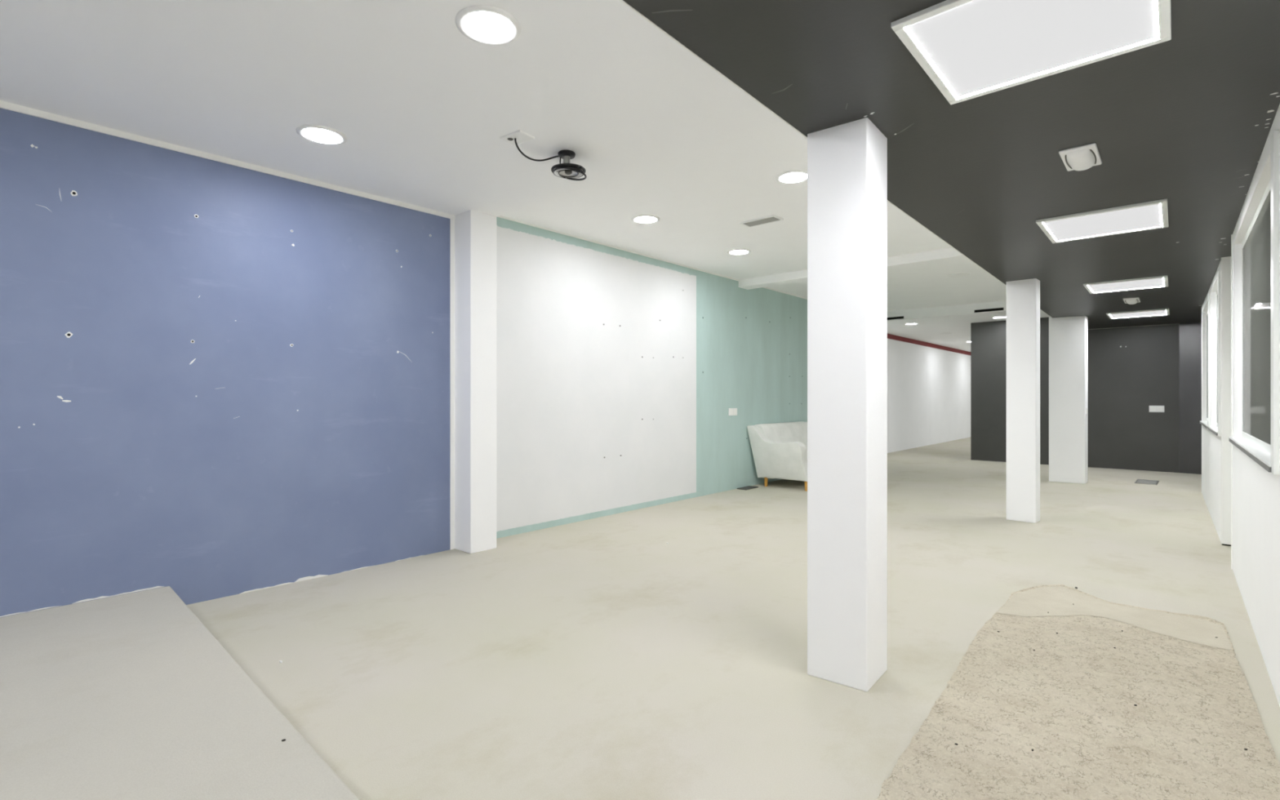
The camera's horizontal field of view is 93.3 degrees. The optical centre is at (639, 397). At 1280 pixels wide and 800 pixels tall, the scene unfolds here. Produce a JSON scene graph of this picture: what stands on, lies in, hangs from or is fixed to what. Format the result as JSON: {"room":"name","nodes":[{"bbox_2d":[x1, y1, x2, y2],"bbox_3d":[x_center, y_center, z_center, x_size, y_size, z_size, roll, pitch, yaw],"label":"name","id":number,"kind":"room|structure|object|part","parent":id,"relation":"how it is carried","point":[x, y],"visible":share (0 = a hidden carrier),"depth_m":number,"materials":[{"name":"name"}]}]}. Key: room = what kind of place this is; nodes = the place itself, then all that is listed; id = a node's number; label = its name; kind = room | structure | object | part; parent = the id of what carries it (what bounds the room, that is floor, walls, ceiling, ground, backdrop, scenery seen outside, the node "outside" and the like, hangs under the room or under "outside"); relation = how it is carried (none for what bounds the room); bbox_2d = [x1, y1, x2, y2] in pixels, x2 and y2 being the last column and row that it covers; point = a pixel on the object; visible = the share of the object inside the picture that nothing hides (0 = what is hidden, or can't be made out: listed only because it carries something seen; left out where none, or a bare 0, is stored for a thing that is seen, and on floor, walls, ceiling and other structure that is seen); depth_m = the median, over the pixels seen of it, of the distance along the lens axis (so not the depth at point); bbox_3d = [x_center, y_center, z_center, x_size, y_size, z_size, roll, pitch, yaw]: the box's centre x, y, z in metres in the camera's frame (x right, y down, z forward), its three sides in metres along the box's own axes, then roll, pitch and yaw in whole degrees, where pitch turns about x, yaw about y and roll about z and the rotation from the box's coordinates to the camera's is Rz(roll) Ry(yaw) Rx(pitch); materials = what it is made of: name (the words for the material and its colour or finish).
{"room":"empty commercial space","nodes":[
{"label":"empty commercial space","id":0,"kind":"room"},
{"bbox_2d":[0,107,449,617],"bbox_3d":[-3.582,-0.225,2.915,0.302,2.950,6.000,0,0,42],"label":"wall","id":1,"kind":"structure","parent":0,"point":[218,380],"depth_m":3.69,"materials":[{"name":"blue paint"}]},
{"bbox_2d":[0,100,455,219],"bbox_3d":[-3.491,-1.490,2.781,0.016,0.035,5.920,0,0,42],"label":"trim","id":2,"kind":"structure","parent":1,"relation":"attached to","point":[3,104],"depth_m":3.69,"materials":[{"name":"white paint"}]},
{"bbox_2d":[449,218,454,549],"bbox_3d":[-1.547,-0.112,4.977,0.006,2.724,0.037,0,0,42],"label":"trim","id":3,"kind":"structure","parent":1,"relation":"attached to","point":[451,220],"depth_m":4.97,"materials":[{"name":"white paint"}]},
{"bbox_2d":[0,0,1049,351],"bbox_3d":[3.983,-1.700,9.302,4.000,0.500,25.600,0,0,42],"label":"ceiling","id":4,"kind":"structure","parent":0,"point":[423,108],"depth_m":3.17,"materials":[{"name":"white paint"}]},
{"bbox_2d":[296,124,347,145],"bbox_3d":[-1.819,-1.501,3.455,0.261,0.012,0.261,0,0,42],"label":"recessed light","id":5,"kind":"object","parent":4,"relation":"in","point":[322,135],"visible":1,"depth_m":3.44,"materials":[{"name":"grey plastic"}]},
{"bbox_2d":[302,128,341,142],"bbox_3d":[-1.819,-1.502,3.455,0.200,0.007,0.200,0,0,42],"label":"diffuser","id":6,"kind":"object","parent":5,"relation":"attached to","point":[313,135],"depth_m":3.45,"materials":[{"name":"white plastic"}]},
{"bbox_2d":[455,4,521,45],"bbox_3d":[-0.612,-1.501,2.443,0.261,0.012,0.261,0,0,42],"label":"recessed light","id":7,"kind":"object","parent":4,"relation":"in","point":[486,24],"visible":1,"depth_m":2.43,"materials":[{"name":"white plastic"}]},
{"bbox_2d":[462,12,514,41],"bbox_3d":[-0.612,-1.502,2.443,0.200,0.007,0.200,0,0,42],"label":"diffuser","id":8,"kind":"object","parent":7,"relation":"attached to","point":[477,26],"depth_m":2.44,"materials":[{"name":"white plastic"}]},
{"bbox_2d":[499,129,534,145],"bbox_3d":[-0.709,-1.500,3.486,0.170,0.014,0.120,0,0,35],"label":"cover plate","id":9,"kind":"object","parent":4,"relation":"attached to","point":[521,136],"visible":1,"depth_m":3.47,"materials":[{"name":"white plastic"}]},
{"bbox_2d":[514,137,586,180],"bbox_3d":[-0.522,-1.429,3.611,0.221,0.154,0.470,0,0,42],"label":"spotlight","id":10,"kind":"object","parent":4,"relation":"hanging from","point":[566,170],"visible":1,"depth_m":3.68,"materials":[{"name":"black plastic"}]},
{"bbox_3d":[-0.451,-1.451,3.716,0.042,0.064,0.042,0,0,42],"label":"stem","id":11,"kind":"part","parent":10,"relation":"part of","materials":[{"name":"grey plastic"}]},
{"bbox_2d":[631,214,659,223],"bbox_3d":[0.051,-1.618,5.479,0.261,0.012,0.261,0,0,42],"label":"recessed light","id":12,"kind":"object","parent":4,"relation":"in","point":[642,219],"visible":1,"depth_m":5.46,"materials":[{"name":"grey plastic"}]},
{"bbox_2d":[635,216,656,222],"bbox_3d":[0.051,-1.619,5.479,0.200,0.007,0.200,0,0,42],"label":"diffuser","id":13,"kind":"object","parent":12,"relation":"attached to","point":[637,219],"depth_m":5.46,"materials":[{"name":"white plastic"}]},
{"bbox_2d":[727,248,751,254],"bbox_3d":[1.098,-1.618,6.702,0.261,0.012,0.261,0,0,42],"label":"recessed light","id":14,"kind":"object","parent":4,"relation":"in","point":[735,251],"visible":1,"depth_m":6.68,"materials":[{"name":"grey plastic"}]},
{"bbox_2d":[729,250,747,254],"bbox_3d":[1.098,-1.619,6.702,0.200,0.007,0.200,0,0,42],"label":"diffuser","id":15,"kind":"object","parent":14,"relation":"attached to","point":[731,252],"depth_m":6.72,"materials":[{"name":"white plastic"}]},
{"bbox_2d":[739,214,783,227],"bbox_3d":[1.111,-1.617,5.527,0.360,0.014,0.170,0,0,42],"label":"ceiling vent","id":16,"kind":"object","parent":4,"relation":"in","point":[770,219],"visible":1,"depth_m":5.51,"materials":[{"name":"white plastic"}]},
{"bbox_2d":[775,169,807,183],"bbox_3d":[1.126,-1.618,4.430,0.261,0.012,0.261,0,0,42],"label":"recessed light","id":17,"kind":"object","parent":4,"relation":"in","point":[794,176],"visible":0.91,"depth_m":4.41,"materials":[{"name":"grey plastic"}]},
{"bbox_2d":[779,173,807,182],"bbox_3d":[1.126,-1.619,4.430,0.200,0.007,0.200,0,0,42],"label":"diffuser","id":18,"kind":"object","parent":17,"relation":"attached to","point":[784,177],"depth_m":4.43,"materials":[{"name":"white plastic"}]},
{"bbox_2d":[737,247,968,289],"bbox_3d":[2.635,-1.582,7.344,3.215,0.120,0.240,0,0,42],"label":"beam","id":19,"kind":"structure","parent":4,"relation":"attached to","point":[948,255],"depth_m":6.96,"materials":[{"name":"white paint"}]},
{"bbox_2d":[887,315,903,319],"bbox_3d":[4.685,-1.488,11.350,0.530,0.044,0.010,0,0,42],"label":"ceiling vent","id":20,"kind":"object","parent":4,"relation":"in","point":[902,317],"visible":0.6,"depth_m":11.27,"materials":[{"name":"black metal"}]},
{"bbox_2d":[904,323,918,324],"bbox_3d":[5.308,-1.446,11.817,0.261,0.012,0.261,0,0,42],"label":"recessed light","id":21,"kind":"object","parent":4,"relation":"in","point":[904,323],"visible":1,"depth_m":11.78,"materials":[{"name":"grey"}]},
{"bbox_2d":[973,307,1004,312],"bbox_3d":[5.923,-1.488,10.251,0.440,0.044,0.010,0,0,42],"label":"ceiling vent","id":22,"kind":"object","parent":4,"relation":"in","point":[996,308],"visible":1,"depth_m":10.25,"materials":[{"name":"black metal"}]},
{"bbox_2d":[991,315,1006,318],"bbox_3d":[6.463,-1.446,10.844,0.261,0.012,0.261,0,0,42],"label":"recessed light","id":23,"kind":"object","parent":4,"relation":"in","point":[998,317],"visible":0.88,"depth_m":10.81,"materials":[{"name":"grey plastic"}]},
{"bbox_3d":[4.191,-1.618,7.940,0.261,0.012,0.261,0,0,42],"label":"recessed light","id":24,"kind":"object","parent":4,"relation":"in","visible":0},
{"bbox_2d":[950,273,966,276],"bbox_3d":[4.191,-1.619,7.940,0.200,0.007,0.200,0,0,42],"label":"diffuser","id":25,"kind":"object","parent":24,"relation":"attached to","point":[952,274],"depth_m":7.93,"materials":[{"name":"white plastic"}]},
{"bbox_2d":[496,217,807,538],"bbox_3d":[1.394,-0.275,8.593,0.302,3.050,9.100,0,0,42],"label":"wall","id":26,"kind":"structure","parent":0,"point":[620,373],"depth_m":6.60,"materials":[{"name":"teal paint"}]},
{"bbox_2d":[497,215,807,299],"bbox_3d":[1.466,-1.616,8.435,0.018,0.016,8.640,0,0,42],"label":"trim","id":27,"kind":"structure","parent":26,"relation":"attached to","point":[500,216],"depth_m":6.54,"materials":[{"name":"white paint"}]},
{"bbox_2d":[728,408,737,415],"bbox_3d":[1.253,0.191,8.199,0.014,0.092,0.202,0,0,42],"label":"wall socket","id":28,"kind":"object","parent":26,"relation":"attached to","point":[731,411],"visible":1,"depth_m":8.19,"materials":[{"name":"white plastic"}]},
{"bbox_2d":[186,437,1279,799],"bbox_3d":[5.329,1.227,8.107,7.200,0.046,25.600,0,0,42],"label":"floor","id":29,"kind":"structure","parent":0,"point":[602,658],"depth_m":3.16,"materials":[{"name":"beige concrete"}]},
{"bbox_2d":[0,586,359,799],"bbox_3d":[-2.906,1.182,0.993,3.264,0.136,4.026,0,0,42],"label":"platform","id":30,"kind":"object","parent":29,"relation":"on","point":[129,696],"visible":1,"depth_m":2.11,"materials":[{"name":"grey concrete"}]},
{"bbox_2d":[454,209,496,553],"bbox_3d":[-1.414,-0.160,5.051,0.378,2.820,0.250,0,0,42],"label":"pilaster","id":31,"kind":"object","parent":29,"relation":"on","point":[475,232],"visible":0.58,"depth_m":4.91,"materials":[{"name":"white paint"}]},
{"bbox_2d":[737,485,758,489],"bbox_3d":[1.487,1.243,8.337,0.150,0.014,0.320,0,0,42],"label":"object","id":32,"kind":"object","parent":29,"relation":"on","point":[748,487],"visible":1,"depth_m":8.31,"materials":[{"name":"black plastic"}]},
{"bbox_2d":[746,421,807,491],"bbox_3d":[2.406,0.813,8.858,0.846,0.874,1.794,0,0,42],"label":"sofa","id":33,"kind":"object","parent":29,"relation":"on","point":[779,450],"visible":0.53,"depth_m":8.39,"materials":[{"name":"white fabric"}]},
{"bbox_3d":[1.778,1.177,8.513,0.054,0.145,0.053,0,0,42],"label":"leg","id":34,"kind":"part","parent":33,"relation":"part of","materials":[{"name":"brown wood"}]},
{"bbox_3d":[2.237,1.177,8.112,0.054,0.145,0.053,0,0,42],"label":"leg","id":35,"kind":"part","parent":33,"relation":"part of","materials":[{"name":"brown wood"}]},
{"bbox_2d":[807,117,887,691],"bbox_3d":[0.946,0.021,2.749,0.276,2.462,0.291,0,0,42],"label":"pillar","id":36,"kind":"structure","parent":29,"relation":"on","point":[847,162],"depth_m":2.64,"materials":[{"name":"white paint"}]},
{"bbox_2d":[1006,278,1039,523],"bbox_3d":[3.914,0.021,6.168,0.270,2.462,0.180,0,0,42],"label":"pillar","id":37,"kind":"structure","parent":29,"relation":"on","point":[1023,296],"depth_m":6.10,"materials":[{"name":"white paint"}]},
{"bbox_2d":[1048,315,1088,484],"bbox_3d":[6.379,0.021,8.993,0.443,2.462,0.319,0,0,42],"label":"pillar","id":38,"kind":"structure","parent":29,"relation":"on","point":[1068,335],"depth_m":8.89,"materials":[{"name":"white paint"}]},
{"bbox_2d":[875,584,1279,799],"bbox_3d":[1.208,1.237,1.737,1.080,0.025,5.409,0,0,42],"label":"floor patch","id":39,"kind":"object","parent":29,"relation":"on","point":[1070,700],"visible":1,"depth_m":2.36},
{"bbox_2d":[1134,479,1159,484],"bbox_3d":[7.514,1.246,8.948,0.250,0.008,0.520,0,0,43],"label":"floor grate","id":40,"kind":"object","parent":29,"relation":"on","point":[1138,481],"visible":1,"depth_m":8.91,"materials":[{"name":"metal"}]},
{"bbox_2d":[887,333,970,453],"bbox_3d":[7.632,-0.225,16.160,0.306,2.950,10.500,0,0,42],"label":"wall","id":41,"kind":"structure","parent":0,"point":[929,384],"depth_m":15.70,"materials":[{"name":"white paint"}]},
{"bbox_2d":[622,0,1279,328],"bbox_3d":[3.036,-1.519,4.058,1.950,0.661,16.500,0,0,42],"label":"ceiling","id":42,"kind":"structure","parent":0,"point":[1186,119],"depth_m":2.65,"materials":[{"name":"paint"}]},
{"bbox_2d":[619,0,1053,318],"bbox_3d":[2.296,-1.198,4.548,0.034,0.023,16.251,0,0,41],"label":"trim","id":43,"kind":"structure","parent":42,"relation":"attached to","point":[621,1],"depth_m":2.28,"materials":[{"name":"white paint"}]},
{"bbox_2d":[890,0,1171,104],"bbox_3d":[1.270,-1.183,1.949,0.665,0.018,0.680,0,0,42],"label":"ceiling light panel","id":44,"kind":"object","parent":42,"relation":"attached to","point":[969,49],"visible":1,"depth_m":1.98,"materials":[{"name":"grey plastic"}]},
{"bbox_2d":[1058,142,1102,171],"bbox_3d":[2.174,-1.169,2.978,0.145,0.046,0.315,0,0,42],"label":"emergency light","id":45,"kind":"object","parent":42,"relation":"attached to","point":[1082,157],"visible":1,"depth_m":2.92,"materials":[{"name":"white plastic"}]},
{"bbox_2d":[1035,198,1168,243],"bbox_3d":[3.146,-1.183,4.101,0.665,0.018,0.735,0,0,42],"label":"ceiling light panel","id":46,"kind":"object","parent":42,"relation":"attached to","point":[1153,215],"visible":1,"depth_m":4.05,"materials":[{"name":"grey plastic"}]},
{"bbox_2d":[1083,275,1168,293],"bbox_3d":[5.111,-1.183,6.348,0.665,0.018,0.690,0,0,42],"label":"ceiling light panel","id":47,"kind":"object","parent":42,"relation":"attached to","point":[1160,281],"visible":1,"depth_m":6.30,"materials":[{"name":"grey plastic"}]},
{"bbox_2d":[1088,277,1164,292],"bbox_3d":[5.111,-1.183,6.348,0.593,0.005,0.617,0,0,42],"label":"diffuser","id":48,"kind":"object","parent":47,"relation":"attached to","point":[1153,282],"depth_m":6.38,"materials":[{"name":"grey plastic"}]},
{"bbox_2d":[1123,297,1140,304],"bbox_3d":[5.987,-1.169,7.349,0.150,0.046,0.400,0,0,42],"label":"emergency light","id":49,"kind":"object","parent":42,"relation":"attached to","point":[1128,300],"visible":1,"depth_m":7.25,"materials":[{"name":"white plastic"}]},
{"bbox_2d":[1106,308,1169,319],"bbox_3d":[7.036,-1.183,8.530,0.665,0.018,0.680,0,0,42],"label":"ceiling light panel","id":50,"kind":"object","parent":42,"relation":"attached to","point":[1166,311],"visible":1,"depth_m":8.49,"materials":[{"name":"grey plastic"}]},
{"bbox_2d":[1110,310,1165,318],"bbox_3d":[7.036,-1.183,8.530,0.593,0.005,0.608,0,0,42],"label":"diffuser","id":51,"kind":"object","parent":50,"relation":"attached to","point":[1144,313],"depth_m":8.49,"materials":[{"name":"grey plastic"}]},
{"bbox_2d":[970,317,1179,472],"bbox_3d":[7.644,-0.225,10.798,3.037,2.950,0.302,0,0,42],"label":"wall","id":52,"kind":"structure","parent":0,"point":[1131,370],"depth_m":10.25,"materials":[{"name":"paint"}]},
{"bbox_2d":[1088,323,1178,329],"bbox_3d":[8.117,-1.188,10.166,1.434,0.012,0.013,0,0,42],"label":"trim","id":53,"kind":"structure","parent":52,"relation":"attached to","point":[1178,323],"depth_m":10.08,"materials":[{"name":"grey plastic"}]},
{"bbox_2d":[1149,405,1164,412],"bbox_3d":[8.450,0.182,9.874,0.190,0.105,0.014,0,0,42],"label":"wall socket","id":54,"kind":"object","parent":52,"relation":"attached to","point":[1152,408],"visible":1,"depth_m":9.87,"materials":[{"name":"white plastic"}]},
{"bbox_2d":[1150,406,1155,410],"bbox_3d":[8.415,0.182,9.897,0.069,0.069,0.004,0,0,42],"label":"outlet","id":55,"kind":"object","parent":54,"relation":"attached to","point":[1152,408],"depth_m":9.90,"materials":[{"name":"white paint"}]},
{"bbox_2d":[1157,406,1162,411],"bbox_3d":[8.478,0.182,9.842,0.069,0.069,0.004,0,0,42],"label":"outlet","id":56,"kind":"object","parent":54,"relation":"attached to","point":[1159,408],"depth_m":9.84,"materials":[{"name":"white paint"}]},
{"bbox_2d":[1179,322,1201,474],"bbox_3d":[8.956,-0.225,9.603,0.564,2.950,0.345,0,0,42],"label":"wall","id":57,"kind":"structure","parent":0,"point":[1190,334],"depth_m":9.58,"materials":[{"name":"paint"}]},
{"bbox_2d":[1201,260,1222,544],"bbox_3d":[6.248,0.020,6.501,0.170,2.460,3.742,0,0,41],"label":"wall","id":58,"kind":"structure","parent":0,"point":[1211,442],"depth_m":6.33,"materials":[{"name":"white paint"}]},
{"bbox_2d":[1200,293,1210,428],"bbox_3d":[6.709,-0.388,7.109,0.116,1.445,1.880,0,0,41],"label":"window","id":59,"kind":"structure","parent":58,"relation":"in","point":[1206,424],"depth_m":6.43,"materials":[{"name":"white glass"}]},
{"bbox_3d":[6.718,0.315,7.141,0.086,0.032,1.820,0,0,41],"label":"sill","id":60,"kind":"part","parent":59,"relation":"part of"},
{"bbox_3d":[6.743,-0.403,7.132,0.005,1.335,1.700,0,0,41],"label":"pane","id":61,"kind":"part","parent":59,"relation":"part of","materials":[{"name":"clear glass"}]},
{"bbox_3d":[6.101,-0.388,6.451,0.045,1.445,0.090,0,0,42],"label":"casing","id":62,"kind":"part","parent":59,"relation":"part of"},
{"bbox_2d":[1208,269,1220,436],"bbox_3d":[5.542,-0.388,5.765,0.116,1.445,1.480,0,0,41],"label":"window","id":63,"kind":"structure","parent":58,"relation":"in","point":[1215,430],"depth_m":5.24,"materials":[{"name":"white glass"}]},
{"bbox_3d":[5.550,0.315,5.798,0.086,0.032,1.420,0,0,41],"label":"sill","id":64,"kind":"part","parent":63,"relation":"part of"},
{"bbox_3d":[5.591,-0.403,5.774,0.052,1.415,1.381,0,0,41],"label":"frame","id":65,"kind":"part","parent":63,"relation":"part of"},
{"bbox_3d":[5.064,-0.388,5.259,0.045,1.445,0.090,0,0,42],"label":"casing","id":66,"kind":"part","parent":63,"relation":"part of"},
{"bbox_2d":[1221,256,1231,544],"bbox_3d":[4.973,0.019,5.109,0.080,2.438,0.045,0,0,42],"label":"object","id":67,"kind":"structure","parent":58,"relation":"attached to","point":[1225,261],"depth_m":5.10,"materials":[{"name":"white paint"}]},
{"bbox_2d":[1232,103,1279,706],"bbox_3d":[1.288,0.020,0.843,0.170,2.460,9.370,0,0,41],"label":"wall","id":68,"kind":"structure","parent":0,"point":[1255,490],"depth_m":3.09,"materials":[{"name":"white paint"}]},
{"bbox_2d":[1231,234,1232,568],"bbox_3d":[4.322,0.025,4.405,0.012,2.450,0.028,0,0,42],"label":"trim","id":69,"kind":"structure","parent":68,"relation":"attached to","point":[1231,234],"depth_m":4.40,"materials":[{"name":"white paint"}]},
{"bbox_2d":[1228,129,1279,475],"bbox_3d":[3.448,-0.390,3.364,0.122,1.410,2.470,0,0,42],"label":"window","id":70,"kind":"structure","parent":68,"relation":"in","point":[1259,440],"depth_m":3.27,"materials":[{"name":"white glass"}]},
{"bbox_3d":[3.457,0.295,3.397,0.092,0.032,2.410,0,0,42],"label":"sill","id":71,"kind":"part","parent":70,"relation":"part of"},
{"bbox_3d":[3.498,-0.405,3.373,0.052,1.380,2.370,0,0,41],"label":"frame","id":72,"kind":"part","parent":70,"relation":"part of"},
{"bbox_3d":[3.482,-0.405,3.387,0.005,1.300,2.290,0,0,41],"label":"pane","id":73,"kind":"part","parent":70,"relation":"part of","materials":[{"name":"clear glass"}]},
{"bbox_3d":[2.639,-0.390,2.491,0.045,1.410,0.090,0,0,42],"label":"casing","id":74,"kind":"part","parent":70,"relation":"part of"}
]}

